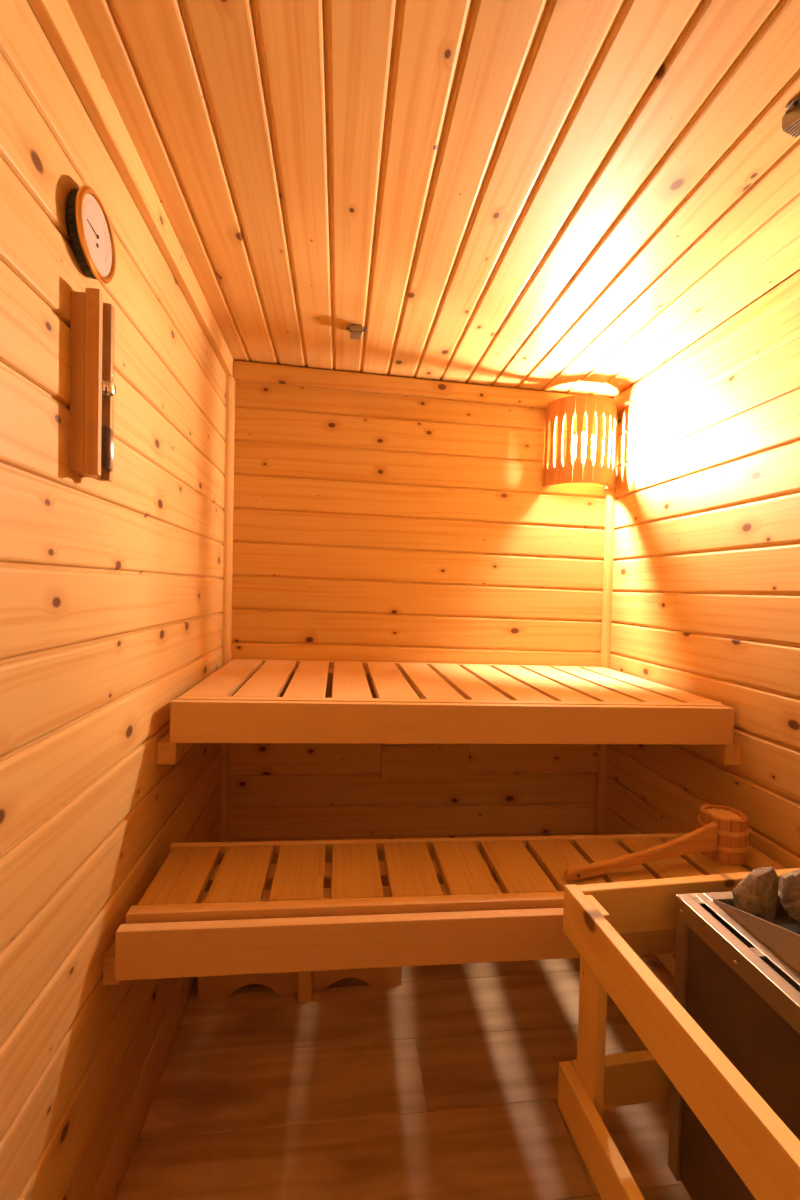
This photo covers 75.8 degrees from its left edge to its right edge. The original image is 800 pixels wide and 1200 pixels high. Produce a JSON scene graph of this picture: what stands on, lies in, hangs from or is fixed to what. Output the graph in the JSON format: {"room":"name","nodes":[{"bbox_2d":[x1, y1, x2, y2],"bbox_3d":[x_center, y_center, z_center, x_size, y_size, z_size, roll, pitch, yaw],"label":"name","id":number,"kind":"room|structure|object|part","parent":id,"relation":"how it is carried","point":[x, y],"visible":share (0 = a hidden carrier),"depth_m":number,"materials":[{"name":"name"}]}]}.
{"room":"sauna","nodes":[
{"label":"sauna","id":0,"kind":"room"},
{"bbox_2d":[0,0,225,1199],"bbox_3d":[-0.528,0.152,0.780,0.050,2.040,2.122,1,1,-7],"label":"wall","id":1,"kind":"structure","parent":0,"point":[111,593],"depth_m":0.83,"materials":[{"name":"brown wood"}]},
{"bbox_2d":[66,185,115,283],"bbox_3d":[-0.478,-0.565,0.797,0.024,0.125,0.125,1,1,-7],"label":"thermometer","id":2,"kind":"object","parent":1,"relation":"attached to","point":[90,231],"visible":1,"depth_m":0.78,"materials":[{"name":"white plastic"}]},
{"bbox_2d":[70,288,115,481],"bbox_3d":[-0.469,-0.328,0.795,0.053,0.277,0.052,1,1,-7],"label":"timer","id":3,"kind":"object","parent":1,"relation":"attached to","point":[92,386],"visible":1,"depth_m":0.77,"materials":[{"name":"brown wood"}]},
{"bbox_3d":[-0.485,-0.327,0.792,0.020,0.265,0.050,1,1,-7],"label":"plate","id":4,"kind":"part","parent":3,"relation":"part of","materials":[{"name":"brown wood"}]},
{"bbox_2d":[103,940,121,985],"bbox_3d":[-0.530,0.661,1.040,0.029,0.050,0.250,1,1,-7],"label":"batten","id":5,"kind":"object","parent":1,"relation":"attached to","point":[109,959],"visible":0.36,"depth_m":0.92,"materials":[{"name":"brown wood"}]},
{"bbox_2d":[27,0,233,376],"bbox_3d":[-0.472,-0.788,0.762,0.021,0.066,2.120,1,1,-7],"label":"trim","id":6,"kind":"structure","parent":1,"relation":"attached to","point":[56,18],"depth_m":0.87,"materials":[{"name":"brown wood"}]},
{"bbox_2d":[157,732,194,764],"bbox_3d":[-0.571,0.341,1.493,0.042,0.052,0.656,1,1,-7],"label":"batten","id":7,"kind":"object","parent":1,"relation":"attached to","point":[168,753],"visible":0.44,"depth_m":1.17,"materials":[{"name":"brown wood"}]},
{"bbox_2d":[115,833,786,980],"bbox_3d":[0.183,0.634,1.117,1.400,0.098,0.290,2,1,-7],"label":"bench","id":8,"kind":"object","parent":1,"relation":"attached to","point":[246,913],"visible":0.73,"depth_m":0.99,"materials":[{"name":"brown wood"}]},
{"bbox_3d":[0.176,0.628,1.174,1.376,0.045,0.060,2,1,-7],"label":"support rail","id":9,"kind":"part","parent":8,"relation":"part of","materials":[{"name":"brown wood"}]},
{"bbox_3d":[0.188,0.631,1.075,1.376,0.045,0.060,2,1,-7],"label":"support rail","id":10,"kind":"part","parent":8,"relation":"part of","materials":[{"name":"brown wood"}]},
{"bbox_2d":[564,804,748,879],"bbox_3d":[0.591,0.552,1.143,0.493,0.099,0.106,1,1,-24],"label":"ladle","id":11,"kind":"object","parent":8,"relation":"on","point":[721,835],"visible":1,"depth_m":1.17,"materials":[{"name":"brown wood"}]},
{"bbox_3d":[0.539,0.552,1.135,0.394,0.082,0.016,1,1,-16],"label":"handle","id":12,"kind":"part","parent":11,"relation":"part of","materials":[{"name":"brown wood"}]},
{"bbox_2d":[116,954,691,1199],"bbox_3d":[0.193,1.201,0.894,1.491,0.050,2.160,1,1,-7],"label":"floor","id":13,"kind":"structure","parent":0,"point":[441,1083],"depth_m":1.20,"materials":[{"name":"laminate"}]},
{"bbox_2d":[198,967,401,1002],"bbox_3d":[-0.300,1.065,1.625,0.598,0.164,0.324,1,1,-7],"label":"footrest","id":14,"kind":"object","parent":13,"relation":"on","point":[303,983],"visible":0.17,"depth_m":1.50,"materials":[{"name":"brown wood"}]},
{"bbox_3d":[-0.277,1.079,1.496,0.042,0.145,0.062,1,1,-7],"label":"leg","id":15,"kind":"part","parent":14,"relation":"part of","materials":[{"name":"brown wood"}]},
{"bbox_2d":[228,361,613,863],"bbox_3d":[0.088,0.145,1.946,1.453,2.054,0.050,1,1,-7],"label":"wall","id":16,"kind":"structure","parent":0,"point":[368,526],"depth_m":1.91,"materials":[{"name":"brown wood"}]},
{"bbox_2d":[219,375,234,864],"bbox_3d":[-0.616,0.170,1.825,0.026,1.930,0.026,1,1,-7],"label":"trim","id":17,"kind":"structure","parent":16,"relation":"attached to","point":[230,381],"depth_m":1.81,"materials":[{"name":"brown wood"}]},
{"bbox_2d":[233,361,575,409],"bbox_3d":[0.113,-0.776,1.889,1.409,0.097,0.021,1,1,-7],"label":"trim","id":18,"kind":"structure","parent":16,"relation":"attached to","point":[250,371],"depth_m":1.86,"materials":[{"name":"brown wood"}]},
{"bbox_2d":[381,744,468,779],"bbox_3d":[0.096,0.602,1.926,0.330,0.138,0.015,1,1,-7],"label":"board","id":19,"kind":"object","parent":16,"relation":"attached to","point":[406,761],"visible":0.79,"depth_m":1.92,"materials":[{"name":"brown wood"}]},
{"bbox_2d":[542,395,616,489],"bbox_3d":[0.690,-0.581,1.908,0.271,0.312,0.131,2,1,-7],"label":"wall lamp","id":20,"kind":"object","parent":16,"relation":"attached to","point":[580,449],"visible":1,"depth_m":1.86,"materials":[{"name":"brown wood"}]},
{"bbox_2d":[595,412,617,834],"bbox_3d":[0.799,0.218,1.995,0.026,1.891,0.026,1,1,-7],"label":"trim","id":21,"kind":"structure","parent":16,"relation":"attached to","point":[610,494],"depth_m":1.99,"materials":[{"name":"brown wood"}]},
{"bbox_2d":[67,0,799,397],"bbox_3d":[0.239,-0.808,0.846,1.451,0.089,2.122,1,1,-7],"label":"ceiling","id":22,"kind":"structure","parent":0,"point":[557,196],"depth_m":0.94,"materials":[{"name":"brown wood"}]},
{"bbox_2d":[346,324,366,340],"bbox_3d":[-0.133,-0.804,1.543,0.062,0.024,0.050,3,1,-7],"label":"ceiling sensor","id":23,"kind":"object","parent":22,"relation":"attached to","point":[356,331],"visible":1,"depth_m":1.53,"materials":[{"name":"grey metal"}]},
{"bbox_2d":[782,95,799,138],"bbox_3d":[0.629,-0.751,0.796,0.062,0.024,0.050,2,1,-21],"label":"ceiling sensor","id":24,"kind":"object","parent":22,"relation":"attached to","point":[790,121],"visible":1,"depth_m":0.80,"materials":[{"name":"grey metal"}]},
{"bbox_2d":[605,298,799,981],"bbox_3d":[0.962,0.196,0.959,0.050,2.010,2.122,1,1,-7],"label":"wall","id":25,"kind":"structure","parent":0,"point":[706,595],"depth_m":1.44,"materials":[{"name":"brown wood"}]},
{"bbox_2d":[558,868,799,1199],"bbox_3d":[0.689,0.743,0.444,0.620,0.410,1.105,1,1,-9],"label":"guard","id":26,"kind":"object","parent":25,"relation":"attached to","point":[762,1150],"visible":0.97,"depth_m":0.80,"materials":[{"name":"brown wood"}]},
{"bbox_3d":[0.334,0.728,0.894,0.019,0.402,0.058,1,1,-9],"label":"post","id":27,"kind":"part","parent":26,"relation":"part of","materials":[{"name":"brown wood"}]},
{"bbox_3d":[0.391,0.901,0.399,0.023,0.082,1.105,1,1,-9],"label":"rail","id":28,"kind":"part","parent":26,"relation":"part of","materials":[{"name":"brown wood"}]},
{"bbox_3d":[0.609,0.892,0.984,0.596,0.082,0.021,1,1,-9],"label":"rail","id":29,"kind":"part","parent":26,"relation":"part of","materials":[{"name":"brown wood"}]},
{"bbox_3d":[0.616,0.568,0.977,0.596,0.086,0.021,1,1,-9],"label":"rail","id":30,"kind":"part","parent":26,"relation":"part of","materials":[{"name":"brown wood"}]},
{"bbox_2d":[613,271,799,411],"bbox_3d":[0.947,-0.718,0.933,0.021,0.052,2.120,1,1,-7],"label":"trim","id":31,"kind":"structure","parent":25,"relation":"attached to","point":[787,292],"depth_m":1.41,"materials":[{"name":"brown wood"}]},
{"bbox_2d":[681,741,740,764],"bbox_3d":[0.826,0.392,1.659,0.045,0.054,0.660,1,1,-7],"label":"batten","id":32,"kind":"object","parent":25,"relation":"attached to","point":[724,754],"visible":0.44,"depth_m":1.34,"materials":[{"name":"brown wood"}]},
{"bbox_2d":[169,659,734,744],"bbox_3d":[0.137,0.292,1.582,1.405,0.096,0.683,2,1,-7],"label":"bench","id":33,"kind":"object","parent":32,"relation":"on","point":[240,702],"visible":1,"depth_m":1.29,"materials":[{"name":"brown wood"}]},
{"bbox_3d":[0.099,0.281,1.848,1.369,0.045,0.105,2,1,-7],"label":"support rail","id":34,"kind":"part","parent":33,"relation":"part of","materials":[{"name":"brown wood"}]},
{"bbox_2d":[668,889,799,1199],"bbox_3d":[0.731,0.728,0.732,0.439,0.618,0.440,1,1,-7],"label":"stove","id":35,"kind":"object","parent":25,"relation":"attached to","point":[737,971],"visible":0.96,"depth_m":0.80,"materials":[{"name":"metal"}]},
{"bbox_3d":[0.505,0.795,0.915,0.026,0.464,0.026,1,1,-7],"label":"corner post","id":36,"kind":"part","parent":35,"relation":"part of","materials":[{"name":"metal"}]},
{"bbox_3d":[0.732,0.555,0.727,0.427,0.036,0.440,1,1,-7],"label":"frame","id":37,"kind":"part","parent":35,"relation":"part of","materials":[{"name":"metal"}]},
{"bbox_2d":[732,867,777,923],"bbox_3d":[0.600,0.502,0.872,0.069,0.111,0.055,0,2,-35],"label":"stone","id":38,"kind":"object","parent":35,"relation":"on","point":[756,895],"visible":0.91,"depth_m":0.85,"materials":[{"name":"stone"}]},
{"bbox_2d":[779,869,799,928],"bbox_3d":[0.696,0.500,0.867,0.092,0.120,0.104,1,1,-7],"label":"stone","id":39,"kind":"object","parent":35,"relation":"on","point":[789,887],"visible":1,"depth_m":0.86,"materials":[{"name":"stone"}]}
]}

